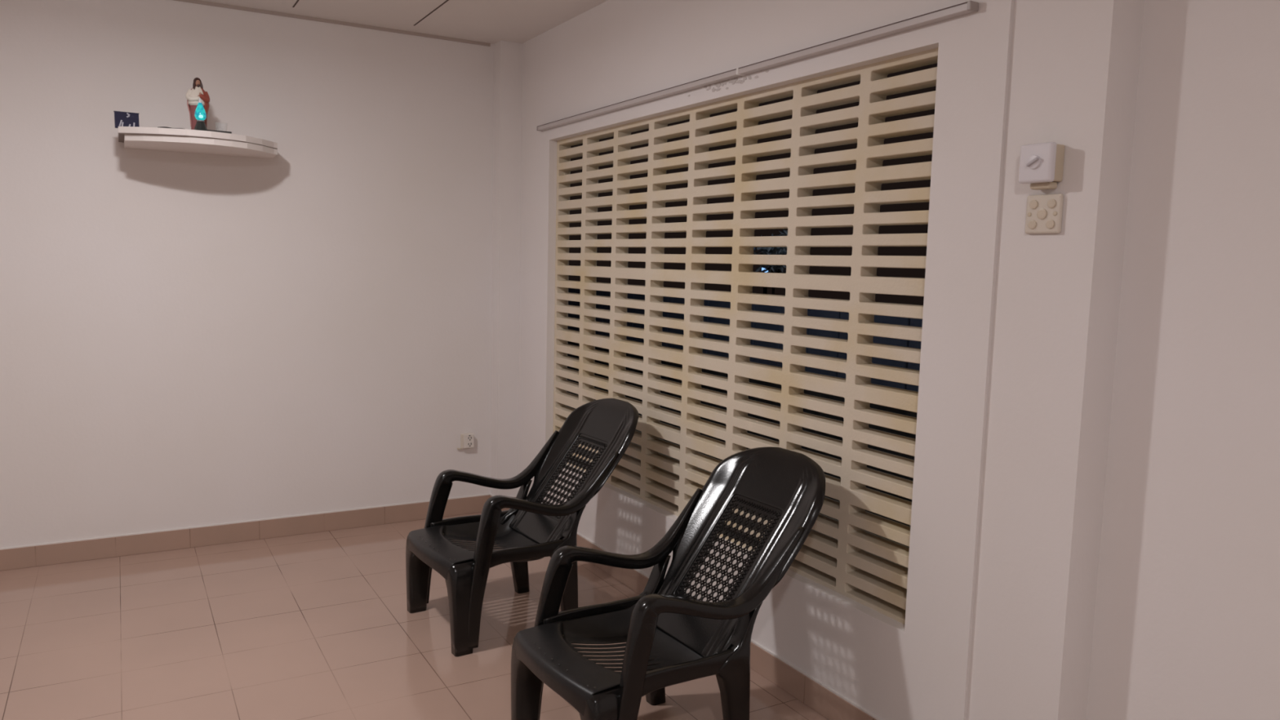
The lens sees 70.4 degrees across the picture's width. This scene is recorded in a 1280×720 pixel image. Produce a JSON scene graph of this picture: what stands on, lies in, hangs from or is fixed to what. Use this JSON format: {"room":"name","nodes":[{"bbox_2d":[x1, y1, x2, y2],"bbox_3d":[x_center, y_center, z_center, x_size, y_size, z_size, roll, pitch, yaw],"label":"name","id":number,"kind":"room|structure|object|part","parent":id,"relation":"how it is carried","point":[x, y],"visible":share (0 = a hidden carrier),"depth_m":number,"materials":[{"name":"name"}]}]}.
{"room":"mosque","nodes":[
{"label":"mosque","id":0,"kind":"room"},
{"bbox_2d":[0,0,493,548],"bbox_3d":[-2.778,-0.382,4.313,4.850,2.734,0.120,-2,7,-30],"label":"wall","id":1,"kind":"structure","parent":0,"point":[188,340],"depth_m":4.64,"materials":[{"name":"paint"}]},
{"bbox_2d":[118,126,277,159],"bbox_3d":[-2.073,-1.028,4.292,0.685,0.058,0.480,-2,7,-30],"label":"wall shelf","id":2,"kind":"object","parent":1,"relation":"attached to","point":[171,140],"visible":1,"depth_m":4.16,"materials":[{"name":"white wood"}]},
{"bbox_2d":[113,111,139,128],"bbox_3d":[-2.312,-1.079,4.088,0.100,0.076,0.021,-3,7,-34],"label":"picture card","id":3,"kind":"object","parent":2,"relation":"on","point":[121,118],"visible":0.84,"depth_m":4.08,"materials":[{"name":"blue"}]},
{"bbox_2d":[160,126,183,128],"bbox_3d":[-2.097,-1.038,4.073,0.121,0.009,0.037,-2,7,-30],"label":"string","id":4,"kind":"object","parent":2,"relation":"on","point":[160,126],"visible":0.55,"depth_m":4.05,"materials":[{"name":"black"}]},
{"bbox_2d":[186,77,209,129],"bbox_3d":[-2.038,-1.172,4.184,0.102,0.254,0.078,-3,8,-38],"label":"statuette","id":5,"kind":"object","parent":2,"relation":"on","point":[193,95],"visible":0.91,"depth_m":4.17,"materials":[{"name":"beige ceramic"}]},
{"bbox_2d":[193,97,207,130],"bbox_3d":[-1.996,-1.112,4.123,0.063,0.150,0.063,1,6,-7],"label":"glowing lamp","id":6,"kind":"object","parent":2,"relation":"on","point":[200,114],"visible":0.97,"depth_m":4.11,"materials":[{"name":"teal glass"}]},
{"bbox_3d":[-1.996,-1.127,4.121,0.049,0.080,0.049,-2,7,-30],"label":"globe","id":7,"kind":"part","parent":6,"relation":"part of","materials":[{"name":"teal glass"}]},
{"bbox_2d":[206,129,231,133],"bbox_3d":[-1.956,-1.050,4.206,0.103,0.010,0.140,-2,7,-30],"label":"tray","id":8,"kind":"object","parent":2,"relation":"on","point":[230,132],"visible":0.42,"depth_m":4.15,"materials":[{"name":"black"}]},
{"bbox_2d":[0,494,491,570],"bbox_3d":[-2.810,0.941,4.317,4.470,0.101,0.122,-2,7,-30],"label":"baseboard","id":9,"kind":"structure","parent":1,"relation":"attached to","point":[104,548],"depth_m":4.73,"materials":[{"name":"tile"}]},
{"bbox_2d":[173,0,490,46],"bbox_3d":[-2.784,-1.723,4.070,4.447,0.016,0.008,-2,7,-30],"label":"trim","id":10,"kind":"structure","parent":1,"relation":"attached to","point":[197,2],"depth_m":4.74,"materials":[{"name":"beige"}]},
{"bbox_2d":[457,433,474,449],"bbox_3d":[-1.027,0.481,5.335,0.095,0.092,0.042,-2,7,-30],"label":"power socket","id":11,"kind":"object","parent":1,"relation":"attached to","point":[467,440],"visible":1,"depth_m":5.33,"materials":[{"name":"beige plastic"}]},
{"bbox_3d":[-1.005,0.476,5.330,0.062,0.081,0.007,-2,7,-30],"label":"plate","id":12,"kind":"part","parent":11,"relation":"part of","materials":[{"name":"white plastic"}]},
{"bbox_2d":[490,40,522,496],"bbox_3d":[-0.786,-0.443,5.321,0.130,2.734,0.112,-2,7,-30],"label":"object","id":13,"kind":"structure","parent":1,"relation":"attached to","point":[508,55],"depth_m":5.26,"materials":[{"name":"paint"}]},
{"bbox_2d":[200,0,608,44],"bbox_3d":[-0.801,-1.395,0.964,5.020,0.100,7.640,-2,7,-30],"label":"ceiling","id":14,"kind":"structure","parent":0,"point":[489,21],"depth_m":4.57,"materials":[{"name":"white paint"}]},
{"bbox_2d":[292,0,448,26],"bbox_3d":[-0.985,-1.332,0.807,3.643,0.002,7.200,-2,7,-30],"label":"trim","id":15,"kind":"structure","parent":14,"relation":"attached to","point":[297,1],"depth_m":4.50,"materials":[{"name":"brown"}]},
{"bbox_2d":[0,512,828,719],"bbox_3d":[-0.848,1.423,1.353,4.900,0.120,7.520,-2,7,-30],"label":"floor","id":16,"kind":"structure","parent":0,"point":[316,625],"depth_m":3.56,"materials":[{"name":"tile"}]},
{"bbox_2d":[405,398,638,657],"bbox_3d":[-0.487,0.645,3.886,0.940,0.896,0.556,-3,7,-34],"label":"garden chair","id":17,"kind":"object","parent":16,"relation":"on","point":[531,530],"visible":1,"depth_m":3.88,"materials":[{"name":"black plastic"}]},
{"bbox_3d":[-0.919,0.909,3.880,0.141,0.352,0.136,-3,7,-34],"label":"leg","id":18,"kind":"part","parent":17,"relation":"part of","materials":[{"name":"black plastic"}]},
{"bbox_3d":[-0.688,0.952,3.537,0.141,0.352,0.136,-3,7,-34],"label":"leg","id":19,"kind":"part","parent":17,"relation":"part of","materials":[{"name":"black plastic"}]},
{"bbox_3d":[-0.735,0.723,4.031,0.416,0.075,0.029,-3,7,-33],"label":"rail","id":20,"kind":"part","parent":17,"relation":"part of","materials":[{"name":"black plastic"}]},
{"bbox_3d":[-0.663,0.766,3.783,0.522,0.126,0.473,-3,7,-34],"label":"seat","id":21,"kind":"part","parent":17,"relation":"part of","materials":[{"name":"black plastic"}]},
{"bbox_3d":[-0.666,0.696,4.073,0.679,0.710,0.056,-3,7,-34],"label":"armrest","id":22,"kind":"part","parent":17,"relation":"part of","materials":[{"name":"black plastic"}]},
{"bbox_3d":[-0.571,0.808,4.134,0.162,0.515,0.068,-3,7,-34],"label":"leg","id":23,"kind":"part","parent":17,"relation":"part of","materials":[{"name":"black plastic"}]},
{"bbox_3d":[-0.458,0.774,3.620,0.416,0.075,0.029,-3,8,-34],"label":"rail","id":24,"kind":"part","parent":17,"relation":"part of","materials":[{"name":"black plastic"}]},
{"bbox_3d":[-0.390,0.747,3.664,0.679,0.710,0.056,-3,7,-34],"label":"armrest","id":25,"kind":"part","parent":17,"relation":"part of","materials":[{"name":"black plastic"}]},
{"bbox_3d":[-0.311,0.856,3.748,0.162,0.515,0.068,-3,7,-34],"label":"leg","id":26,"kind":"part","parent":17,"relation":"part of","materials":[{"name":"black plastic"}]},
{"bbox_3d":[-0.304,0.508,3.992,0.253,0.323,0.260,-3,7,-34],"label":"woven panel","id":27,"kind":"part","parent":17,"relation":"part of","materials":[{"name":"black plastic"}]},
{"bbox_3d":[-0.284,0.474,4.002,0.463,0.574,0.559,-3,7,-34],"label":"backrest","id":28,"kind":"part","parent":17,"relation":"part of","materials":[{"name":"black plastic"}]},
{"bbox_2d":[511,446,825,719],"bbox_3d":[0.106,0.770,2.871,0.940,0.896,0.556,-3,7,-33],"label":"garden chair","id":29,"kind":"object","parent":16,"relation":"on","point":[671,636],"visible":1,"depth_m":2.87,"materials":[{"name":"black plastic"}]},
{"bbox_3d":[-0.326,1.033,2.873,0.141,0.352,0.136,-3,7,-33],"label":"leg","id":30,"kind":"part","parent":29,"relation":"part of","materials":[{"name":"black plastic"}]},
{"bbox_3d":[-0.139,0.848,3.020,0.416,0.075,0.029,-3,7,-32],"label":"rail","id":31,"kind":"part","parent":29,"relation":"part of","materials":[{"name":"black plastic"}]},
{"bbox_3d":[-0.101,1.076,2.526,0.141,0.352,0.136,-3,7,-33],"label":"leg","id":32,"kind":"part","parent":29,"relation":"part of","materials":[{"name":"black plastic"}]},
{"bbox_3d":[-0.069,0.820,3.061,0.679,0.710,0.056,-3,7,-33],"label":"armrest","id":33,"kind":"part","parent":29,"relation":"part of","materials":[{"name":"black plastic"}]},
{"bbox_3d":[-0.072,0.891,2.770,0.522,0.126,0.473,-3,7,-33],"label":"seat","id":34,"kind":"part","parent":29,"relation":"part of","materials":[{"name":"black plastic"}]},
{"bbox_3d":[0.026,0.933,3.120,0.162,0.515,0.068,-3,7,-33],"label":"leg","id":35,"kind":"part","parent":29,"relation":"part of","materials":[{"name":"black plastic"}]},
{"bbox_3d":[0.130,0.900,2.605,0.416,0.075,0.029,-3,7,-33],"label":"rail","id":36,"kind":"part","parent":29,"relation":"part of","materials":[{"name":"black plastic"}]},
{"bbox_3d":[0.200,0.872,2.647,0.679,0.710,0.056,-3,7,-33],"label":"armrest","id":37,"kind":"part","parent":29,"relation":"part of","materials":[{"name":"black plastic"}]},
{"bbox_3d":[0.291,0.633,2.974,0.253,0.323,0.260,-3,7,-33],"label":"woven panel","id":38,"kind":"part","parent":29,"relation":"part of","materials":[{"name":"black plastic"}]},
{"bbox_3d":[0.280,0.981,2.729,0.162,0.515,0.068,-3,7,-33],"label":"leg","id":39,"kind":"part","parent":29,"relation":"part of","materials":[{"name":"black plastic"}]},
{"bbox_3d":[0.312,0.599,2.983,0.463,0.574,0.559,-3,7,-33],"label":"backrest","id":40,"kind":"part","parent":29,"relation":"part of","materials":[{"name":"black plastic"}]},
{"bbox_2d":[517,0,1279,719],"bbox_3d":[1.186,-0.063,2.274,0.240,2.734,7.400,-2,7,-30],"label":"wall","id":41,"kind":"structure","parent":0,"point":[1095,527],"depth_m":2.32,"materials":[{"name":"paint"}]},
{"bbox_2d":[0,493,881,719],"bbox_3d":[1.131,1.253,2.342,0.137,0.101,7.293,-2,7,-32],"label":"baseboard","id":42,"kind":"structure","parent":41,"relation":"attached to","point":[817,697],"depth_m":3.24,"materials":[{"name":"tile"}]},
{"bbox_2d":[688,70,768,97],"bbox_3d":[0.328,-1.059,3.463,0.003,0.054,0.529,-2,7,-30],"label":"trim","id":43,"kind":"structure","parent":41,"relation":"attached to","point":[734,80],"depth_m":3.46,"materials":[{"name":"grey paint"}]},
{"bbox_2d":[552,47,937,624],"bbox_3d":[0.228,-0.182,3.860,0.070,1.770,2.680,-2,7,-30],"label":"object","id":44,"kind":"structure","parent":41,"relation":"in","point":[868,569],"depth_m":3.36,"materials":[{"name":"beige wood"}]},
{"bbox_2d":[536,0,978,131],"bbox_3d":[0.175,-1.105,3.692,0.035,0.024,2.912,-2,7,-30],"label":"track","id":45,"kind":"object","parent":41,"relation":"attached to","point":[969,6],"visible":1,"depth_m":3.07,"materials":[{"name":"white metal"}]},
{"bbox_2d":[1018,142,1065,190],"bbox_3d":[1.003,-0.485,2.273,0.073,0.111,0.094,-2,7,-30],"label":"switch box","id":46,"kind":"object","parent":41,"relation":"attached to","point":[1041,164],"visible":1,"depth_m":2.25,"materials":[{"name":"white plastic"}]},
{"bbox_3d":[0.980,-0.492,2.258,0.006,0.034,0.034,-2,7,-30],"label":"knob","id":47,"kind":"part","parent":46,"relation":"part of","materials":[{"name":"white plastic"}]},
{"bbox_2d":[1025,193,1063,233],"bbox_3d":[1.023,-0.370,2.301,0.018,0.098,0.100,-2,7,-30],"label":"plate","id":48,"kind":"object","parent":41,"relation":"attached to","point":[1044,212],"visible":1,"depth_m":2.29,"materials":[{"name":"beige plastic"}]},
{"label":"outside","id":49,"kind":"structure","parent":0,"visible":0},
{"bbox_3d":[2.853,0.978,6.499,6.740,0.130,16.000,-2,7,-30],"label":"ground","id":50,"kind":"structure","parent":49,"visible":0},
{"bbox_2d":[566,341,916,546],"bbox_3d":[0.810,0.527,5.265,0.120,0.935,14.000,-2,7,-30],"label":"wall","id":51,"kind":"structure","parent":50,"relation":"on","point":[705,371],"depth_m":5.00,"materials":[{"name":"black"}]},
{"bbox_2d":[568,288,922,391],"bbox_3d":[0.686,-0.163,5.337,0.040,0.415,14.394,-2,7,-30],"label":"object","id":52,"kind":"structure","parent":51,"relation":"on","point":[815,313],"depth_m":5.12,"materials":[{"name":"black"}]},
{"bbox_2d":[761,267,768,293],"bbox_3d":[0.931,0.025,6.914,0.100,1.680,0.100,-2,7,-30],"label":"garden lamp","id":53,"kind":"object","parent":50,"relation":"on","point":[765,289],"visible":0.02,"depth_m":6.84,"materials":[{"name":"black"}]},
{"bbox_3d":[0.929,0.130,6.925,0.100,1.470,0.100,-2,7,-30],"label":"post","id":54,"kind":"part","parent":53,"relation":"part of","materials":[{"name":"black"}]},
{"bbox_2d":[753,229,787,294],"bbox_3d":[0.938,-0.054,6.489,0.421,1.832,0.421,-2,7,-30],"label":"shrub","id":55,"kind":"object","parent":50,"relation":"on","point":[766,251],"visible":0.35,"depth_m":6.38,"materials":[{"name":"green plant"}]},
{"bbox_3d":[0.940,0.024,6.508,0.248,1.673,0.256,-2,7,-30],"label":"stem","id":56,"kind":"part","parent":55,"relation":"part of","materials":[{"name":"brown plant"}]}
]}

